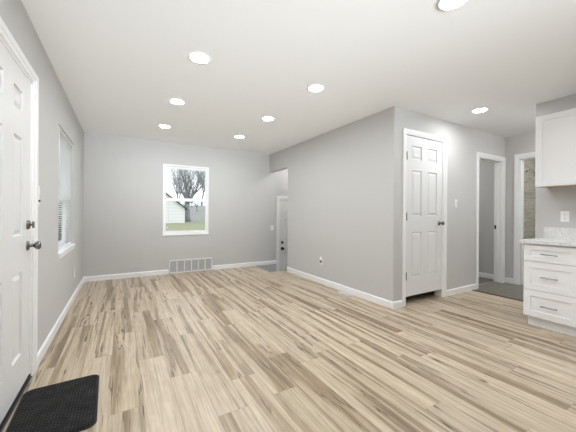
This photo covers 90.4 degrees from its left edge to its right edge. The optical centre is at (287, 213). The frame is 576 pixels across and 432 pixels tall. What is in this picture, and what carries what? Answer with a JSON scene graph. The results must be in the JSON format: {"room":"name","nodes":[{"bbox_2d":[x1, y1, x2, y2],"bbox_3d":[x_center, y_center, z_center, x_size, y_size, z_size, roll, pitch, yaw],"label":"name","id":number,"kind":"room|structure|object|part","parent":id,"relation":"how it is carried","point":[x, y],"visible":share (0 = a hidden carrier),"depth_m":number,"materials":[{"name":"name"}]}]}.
{"room":"empty living room","nodes":[
{"label":"empty living room","id":0,"kind":"room"},
{"bbox_2d":[0,0,83,352],"bbox_3d":[-0.855,-0.034,0.233,0.160,2.540,10.461,0,0,-30],"label":"wall","id":1,"kind":"structure","parent":0,"point":[57,283],"depth_m":2.53,"materials":[{"name":"grey paint"}]},
{"bbox_2d":[0,376,31,431],"bbox_3d":[-1.619,1.153,1.548,0.172,0.056,0.906,0,0,-30],"label":"sill","id":2,"kind":"structure","parent":1,"relation":"attached to","point":[28,381],"depth_m":1.68,"materials":[{"name":"brown metal"}]},
{"bbox_2d":[0,16,38,375],"bbox_3d":[-1.611,0.077,1.554,0.178,2.108,1.104,0,0,-30],"label":"door frame","id":3,"kind":"structure","parent":1,"relation":"attached to","point":[6,37],"depth_m":1.99,"materials":[{"name":"white paint"}]},
{"bbox_2d":[0,41,41,429],"bbox_3d":[-1.539,0.113,1.591,0.114,2.022,0.898,0,0,-30],"label":"door","id":4,"kind":"structure","parent":1,"relation":"in","point":[15,88],"depth_m":1.69,"materials":[{"name":"white paint"}]},
{"bbox_3d":[-1.714,0.217,1.934,0.072,0.066,0.066,0,0,-30],"label":"knob","id":5,"kind":"part","parent":4,"relation":"part of","materials":[{"name":"silver metal"}]},
{"bbox_2d":[38,185,40,205],"bbox_3d":[-1.845,-0.132,2.120,0.019,0.150,0.075,0,0,-30],"label":"switch panel","id":6,"kind":"object","parent":1,"relation":"attached to","point":[38,185],"visible":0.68,"depth_m":2.12,"materials":[{"name":"white plastic"}]},
{"bbox_2d":[37,277,83,367],"bbox_3d":[-0.749,1.094,0.212,0.014,0.084,10.311,0,0,-30],"label":"baseboard","id":7,"kind":"structure","parent":1,"relation":"attached to","point":[48,340],"depth_m":2.70,"materials":[{"name":"white paint"}]},
{"bbox_2d":[58,190,74,259],"bbox_3d":[-2.572,-0.217,3.227,0.172,1.345,1.039,0,0,-30],"label":"window","id":8,"kind":"structure","parent":1,"relation":"in","point":[62,252],"depth_m":3.45,"materials":[{"name":"white plastic"}]},
{"bbox_3d":[-2.606,0.095,3.208,0.004,0.488,0.919,0,0,-30],"label":"pane","id":9,"kind":"part","parent":8,"relation":"part of","materials":[{"name":"clear glass"}]},
{"bbox_3d":[-2.606,0.081,3.208,0.028,0.572,0.959,0,0,-30],"label":"sash","id":10,"kind":"part","parent":8,"relation":"part of","materials":[{"name":"white plastic"}]},
{"bbox_3d":[-2.614,-0.248,3.203,0.075,1.285,1.015,0,0,-30],"label":"frame","id":11,"kind":"part","parent":8,"relation":"part of","materials":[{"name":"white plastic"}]},
{"bbox_2d":[58,127,72,250],"bbox_3d":[-2.535,-0.252,3.248,0.048,1.270,0.999,0,0,-30],"label":"window blind","id":12,"kind":"object","parent":8,"relation":"attached to","point":[65,155],"visible":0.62,"depth_m":3.27,"materials":[{"name":"white"}]},
{"bbox_3d":[-2.545,0.424,3.245,0.100,0.062,1.039,0,0,-30],"label":"sill","id":13,"kind":"part","parent":8,"relation":"part of","materials":[{"name":"white paint"}]},
{"bbox_2d":[83,132,287,276],"bbox_3d":[0.212,0.322,6.813,8.293,3.240,0.150,0,0,-30],"label":"wall","id":14,"kind":"structure","parent":0,"point":[123,216],"depth_m":5.23,"materials":[{"name":"grey paint"}]},
{"bbox_2d":[84,260,276,281],"bbox_3d":[-1.799,1.088,5.554,3.559,0.084,0.014,0,0,-30],"label":"baseboard","id":15,"kind":"structure","parent":14,"relation":"attached to","point":[226,266],"depth_m":5.17,"materials":[{"name":"white paint"}]},
{"bbox_2d":[163,164,208,235],"bbox_3d":[-1.972,-0.249,5.535,0.845,1.329,0.166,0,0,-30],"label":"window","id":16,"kind":"structure","parent":14,"relation":"in","point":[170,166],"depth_m":5.50,"materials":[{"name":"white plastic"}]},
{"bbox_3d":[-1.968,-0.556,5.531,0.781,0.659,0.028,0,0,-30],"label":"sash","id":17,"kind":"part","parent":16,"relation":"part of","materials":[{"name":"glass"}]},
{"bbox_3d":[-1.940,0.405,5.473,0.845,0.023,0.022,0,0,-30],"label":"sill","id":18,"kind":"part","parent":16,"relation":"part of","materials":[{"name":"white paint"}]},
{"bbox_3d":[-1.955,0.040,5.503,0.781,0.652,0.028,0,0,-30],"label":"sash","id":19,"kind":"part","parent":16,"relation":"part of","materials":[{"name":"glass"}]},
{"bbox_2d":[169,257,211,273],"bbox_3d":[-1.863,1.002,5.516,0.803,0.250,0.016,0,0,-30],"label":"air vent","id":20,"kind":"object","parent":14,"relation":"in","point":[197,264],"visible":1,"depth_m":5.50,"materials":[{"name":"white metal"}]},
{"bbox_2d":[276,196,287,270],"bbox_3d":[0.149,0.661,6.767,1.022,2.102,0.168,0,0,-30],"label":"door frame","id":21,"kind":"structure","parent":14,"relation":"attached to","point":[278,197],"depth_m":6.46,"materials":[{"name":"white paint"}]},
{"bbox_2d":[279,199,287,270],"bbox_3d":[0.179,0.698,6.710,0.860,2.025,0.104,0,0,-30],"label":"door","id":22,"kind":"structure","parent":14,"relation":"in","point":[283,203],"depth_m":6.56,"materials":[{"name":"white paint"}]},
{"bbox_2d":[2,266,575,431],"bbox_3d":[1.396,1.200,1.485,5.203,0.100,10.361,0,0,-30],"label":"floor","id":23,"kind":"structure","parent":0,"point":[251,348],"depth_m":2.22,"materials":[{"name":"brown wood"}]},
{"bbox_2d":[6,374,98,431],"bbox_3d":[-1.343,1.127,1.667,0.396,0.010,0.584,0,0,-32],"label":"door mat","id":24,"kind":"object","parent":23,"relation":"on","point":[71,405],"visible":1,"depth_m":1.65,"materials":[{"name":"black rubber"}]},
{"bbox_2d":[337,291,354,296],"bbox_3d":[0.815,1.144,4.069,0.104,0.006,0.285,0,0,-30],"label":"floor vent","id":25,"kind":"object","parent":23,"relation":"in","point":[340,292],"visible":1,"depth_m":4.07,"materials":[{"name":"grey metal"}]},
{"bbox_2d":[523,243,575,336],"bbox_3d":[2.787,0.734,2.922,0.632,0.846,0.430,0,0,-30],"label":"base cabinet","id":26,"kind":"object","parent":23,"relation":"on","point":[549,283],"visible":0.99,"depth_m":2.78,"materials":[{"name":"white paint"}]},
{"bbox_3d":[2.551,0.912,2.787,0.019,0.266,0.420,0,0,-30],"label":"drawer","id":27,"kind":"part","parent":26,"relation":"part of","materials":[{"name":"white paint"}]},
{"bbox_3d":[2.553,0.632,2.787,0.019,0.284,0.420,0,0,-30],"label":"drawer","id":28,"kind":"part","parent":26,"relation":"part of","materials":[{"name":"white paint"}]},
{"bbox_3d":[2.554,0.403,2.787,0.019,0.164,0.420,0,0,-30],"label":"drawer","id":29,"kind":"part","parent":26,"relation":"part of","materials":[{"name":"white paint"}]},
{"bbox_3d":[3.112,0.736,2.397,0.597,0.846,0.800,0,0,-30],"label":"base cabinet","id":30,"kind":"object","parent":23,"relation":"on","visible":0},
{"bbox_2d":[520,227,575,246],"bbox_3d":[2.989,0.234,2.586,0.629,0.152,1.260,0,0,-30],"label":"countertop","id":31,"kind":"structure","parent":30,"relation":"on","point":[555,236],"depth_m":3.06,"materials":[{"name":"stone"}]},
{"bbox_2d":[21,0,575,154],"bbox_3d":[2.804,-1.342,2.263,8.393,0.120,10.511,0,0,-30],"label":"ceiling","id":32,"kind":"structure","parent":0,"point":[118,64],"depth_m":2.45,"materials":[{"name":"white paint"}]},
{"bbox_2d":[158,124,170,127],"bbox_3d":[-1.853,-1.305,4.302,0.178,0.010,0.178,0,0,-30],"label":"recessed light","id":33,"kind":"object","parent":32,"relation":"in","point":[159,125],"visible":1,"depth_m":4.29,"materials":[{"name":"white plastic"}]},
{"bbox_2d":[169,98,184,104],"bbox_3d":[-1.295,-1.302,3.342,0.178,0.010,0.178,0,0,-30],"label":"recessed light","id":34,"kind":"object","parent":32,"relation":"in","point":[172,100],"visible":1,"depth_m":3.33,"materials":[{"name":"white plastic"}]},
{"bbox_2d":[171,100,183,103],"bbox_3d":[-1.295,-1.302,3.342,0.145,0.009,0.145,0,0,-30],"label":"diffuser","id":35,"kind":"object","parent":34,"relation":"attached to","point":[172,101],"depth_m":3.33,"materials":[{"name":"white plastic"}]},
{"bbox_2d":[188,52,210,63],"bbox_3d":[-0.742,-1.299,2.401,0.178,0.010,0.178,0,0,-30],"label":"recessed light","id":36,"kind":"object","parent":32,"relation":"in","point":[197,57],"visible":1,"depth_m":2.39,"materials":[{"name":"white plastic"}]},
{"bbox_2d":[191,54,207,62],"bbox_3d":[-0.742,-1.298,2.401,0.145,0.009,0.145,0,0,-30],"label":"diffuser","id":37,"kind":"object","parent":36,"relation":"attached to","point":[197,58],"depth_m":2.39,"materials":[{"name":"white plastic"}]},
{"bbox_2d":[262,116,274,120],"bbox_3d":[-0.272,-1.296,3.918,0.178,0.010,0.178,0,0,-30],"label":"recessed light","id":38,"kind":"object","parent":32,"relation":"in","point":[266,118],"visible":1,"depth_m":3.90,"materials":[{"name":"white plastic"}]},
{"bbox_2d":[307,84,323,91],"bbox_3d":[0.286,-1.292,2.965,0.178,0.010,0.178,0,0,-30],"label":"recessed light","id":39,"kind":"object","parent":32,"relation":"in","point":[315,87],"visible":1,"depth_m":2.95,"materials":[{"name":"white plastic"}]},
{"bbox_2d":[309,86,322,90],"bbox_3d":[0.286,-1.292,2.965,0.145,0.009,0.145,0,0,-30],"label":"diffuser","id":40,"kind":"object","parent":39,"relation":"attached to","point":[311,88],"depth_m":2.95,"materials":[{"name":"white plastic"}]},
{"bbox_2d":[437,0,467,10],"bbox_3d":[1.003,-1.288,1.733,0.178,0.010,0.178,0,0,-30],"label":"recessed light","id":41,"kind":"object","parent":32,"relation":"in","point":[445,5],"visible":1,"depth_m":1.76,"materials":[{"name":"white plastic"}]},
{"bbox_2d":[440,0,465,8],"bbox_3d":[1.003,-1.287,1.733,0.145,0.009,0.145,0,0,-30],"label":"diffuser","id":42,"kind":"object","parent":41,"relation":"attached to","point":[444,4],"depth_m":1.76,"materials":[{"name":"white plastic"}]},
{"bbox_2d":[471,107,487,112],"bbox_3d":[2.387,-1.279,3.562,0.178,0.010,0.178,0,0,-30],"label":"recessed light","id":43,"kind":"object","parent":32,"relation":"in","point":[478,110],"visible":1,"depth_m":3.55,"materials":[{"name":"white plastic"}]},
{"bbox_2d":[473,109,486,111],"bbox_3d":[2.387,-1.279,3.562,0.145,0.009,0.145,0,0,-30],"label":"diffuser","id":44,"kind":"object","parent":43,"relation":"attached to","point":[475,110],"depth_m":3.55,"materials":[{"name":"white plastic"}]},
{"bbox_2d":[269,106,399,301],"bbox_3d":[0.475,-0.026,4.930,0.112,2.540,3.368,0,0,-30],"label":"wall","id":45,"kind":"structure","parent":0,"point":[344,181],"depth_m":4.10,"materials":[{"name":"grey paint"}]},
{"bbox_2d":[286,267,391,308],"bbox_3d":[0.663,1.103,4.579,0.126,0.084,2.564,0,0,-30],"label":"baseboard","id":46,"kind":"structure","parent":45,"relation":"attached to","point":[375,299],"depth_m":4.17,"materials":[{"name":"white paint"}]},
{"bbox_2d":[399,108,504,299],"bbox_3d":[3.420,-0.008,4.757,4.810,2.540,0.112,0,0,-30],"label":"wall","id":47,"kind":"structure","parent":0,"point":[463,142],"depth_m":4.15,"materials":[{"name":"grey paint"}]},
{"bbox_2d":[402,128,446,306],"bbox_3d":[1.778,0.053,3.794,0.912,2.198,0.130,0,0,-30],"label":"door frame","id":48,"kind":"structure","parent":47,"relation":"attached to","point":[442,292],"depth_m":3.89,"materials":[{"name":"white paint"}]},
{"bbox_2d":[406,135,444,296],"bbox_3d":[1.802,0.035,3.748,0.760,2.024,0.114,0,0,-30],"label":"door","id":49,"kind":"structure","parent":47,"relation":"in","point":[424,222],"depth_m":3.74,"materials":[{"name":"white paint"}]},
{"bbox_2d":[392,284,475,308],"bbox_3d":[2.061,1.112,3.900,1.862,0.084,0.014,0,0,-30],"label":"baseboard","id":50,"kind":"structure","parent":47,"relation":"attached to","point":[396,304],"depth_m":4.08,"materials":[{"name":"white paint"}]},
{"bbox_2d":[475,152,505,288],"bbox_3d":[3.232,0.112,4.638,0.894,2.097,0.130,0,0,-30],"label":"door frame","id":51,"kind":"structure","parent":47,"relation":"attached to","point":[499,162],"depth_m":4.79,"materials":[{"name":"white paint"}]},
{"bbox_2d":[479,160,493,274],"bbox_3d":[2.785,-0.062,5.404,1.240,2.440,1.645,0,0,-30],"label":"wall","id":52,"kind":"structure","parent":0,"point":[486,169],"depth_m":5.14,"materials":[{"name":"grey paint"}]},
{"bbox_2d":[479,272,493,279],"bbox_3d":[3.264,1.119,5.628,0.014,0.084,1.545,0,0,-30],"label":"baseboard","id":53,"kind":"structure","parent":52,"relation":"attached to","point":[483,275],"depth_m":5.12,"materials":[{"name":"white paint"}]},
{"bbox_2d":[473,290,522,301],"bbox_3d":[3.265,1.168,3.487,0.048,0.026,1.950,0,0,-30],"label":"trim","id":54,"kind":"structure","parent":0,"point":[473,290],"depth_m":4.01,"materials":[{"name":"brown"}]},
{"bbox_2d":[476,271,523,299],"bbox_3d":[4.230,1.218,5.001,3.150,0.099,3.600,0,0,-30],"label":"floor","id":55,"kind":"structure","parent":0,"point":[515,291],"depth_m":4.42,"materials":[{"name":"grey tile"}]},
{"bbox_2d":[505,132,534,278],"bbox_3d":[4.199,-0.003,4.021,0.112,2.540,1.943,0,0,-30],"label":"wall","id":56,"kind":"structure","parent":0,"point":[524,143],"depth_m":4.75,"materials":[{"name":"grey paint"}]},
{"bbox_2d":[505,277,513,283],"bbox_3d":[4.137,1.125,3.989,0.014,0.084,1.943,0,0,-30],"label":"baseboard","id":57,"kind":"structure","parent":56,"relation":"attached to","point":[507,280],"depth_m":4.76,"materials":[{"name":"white paint"}]},
{"bbox_2d":[514,152,534,284],"bbox_3d":[4.002,0.103,4.341,0.130,2.126,0.919,0,0,-30],"label":"door frame","id":58,"kind":"structure","parent":56,"relation":"attached to","point":[519,159],"depth_m":4.67,"materials":[{"name":"white paint"}]},
{"bbox_2d":[523,159,535,270],"bbox_3d":[5.052,-0.048,4.734,2.010,2.440,2.320,0,0,-30],"label":"wall","id":59,"kind":"structure","parent":0,"point":[529,178],"depth_m":5.93,"materials":[{"name":"tile"}]},
{"bbox_2d":[535,94,575,237],"bbox_3d":[4.472,-0.051,0.773,0.112,2.440,6.050,0,0,-30],"label":"wall","id":60,"kind":"structure","parent":0,"point":[549,202],"depth_m":3.21,"materials":[{"name":"grey paint"}]},
{"bbox_2d":[535,108,575,187],"bbox_3d":[3.014,-0.663,2.860,0.318,0.760,0.762,0,0,-30],"label":"upper cabinet","id":61,"kind":"object","parent":60,"relation":"attached to","point":[555,134],"visible":1,"depth_m":2.97,"materials":[{"name":"white paint"}]},
{"bbox_2d":[544,227,575,238],"bbox_3d":[3.253,0.218,2.739,0.020,0.116,1.260,0,0,-30],"label":"backsplash","id":62,"kind":"structure","parent":60,"relation":"attached to","point":[551,232],"depth_m":3.15,"materials":[{"name":"stone"}]},
{"bbox_2d":[561,211,568,221],"bbox_3d":[3.032,0.035,3.134,0.009,0.117,0.072,0,0,-30],"label":"wall outlet","id":63,"kind":"object","parent":60,"relation":"attached to","point":[564,214],"visible":1,"depth_m":3.13,"materials":[{"name":"white plastic"}]},
{"label":"outside","id":64,"kind":"structure","parent":0,"visible":0},
{"bbox_2d":[166,205,204,230],"bbox_3d":[-7.091,-0.293,42.127,110.000,4.681,160.000,0,0,-30],"label":"ground","id":65,"kind":"structure","parent":64,"point":[197,222],"depth_m":36.13,"materials":[{"name":"green plant"}]},
{"bbox_2d":[166,193,187,222],"bbox_3d":[-18.245,-1.106,38.545,7.700,4.970,7.600,0,0,-30],"label":"garage","id":66,"kind":"structure","parent":65,"relation":"on","point":[175,211],"depth_m":36.65,"materials":[{"name":"white"}]},
{"bbox_2d":[166,169,191,201],"bbox_3d":[-25.927,-7.099,69.049,7.624,12.145,9.137,0,0,38],"label":"bare tree","id":67,"kind":"object","parent":65,"relation":"on","point":[171,173],"visible":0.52,"depth_m":67.60,"materials":[{"name":"grey plant"}]},
{"bbox_2d":[171,169,191,201],"bbox_3d":[-31.365,-8.217,82.957,8.086,12.235,9.425,0,0,-30],"label":"bare tree","id":68,"kind":"object","parent":65,"relation":"on","point":[172,169],"visible":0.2,"depth_m":82.01,"materials":[{"name":"grey plant"}]},
{"bbox_2d":[170,169,204,221],"bbox_3d":[-13.585,-3.290,40.953,7.296,9.158,6.977,0,0,-34],"label":"bare tree","id":69,"kind":"object","parent":65,"relation":"on","point":[187,187],"visible":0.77,"depth_m":40.11,"materials":[{"name":"grey plant"}]},
{"bbox_2d":[198,171,204,204],"bbox_3d":[-20.624,-7.968,72.702,6.807,12.265,9.498,0,0,27],"label":"bare tree","id":70,"kind":"object","parent":65,"relation":"on","point":[198,171],"visible":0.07,"depth_m":72.54,"materials":[{"name":"grey plant"}]}
]}

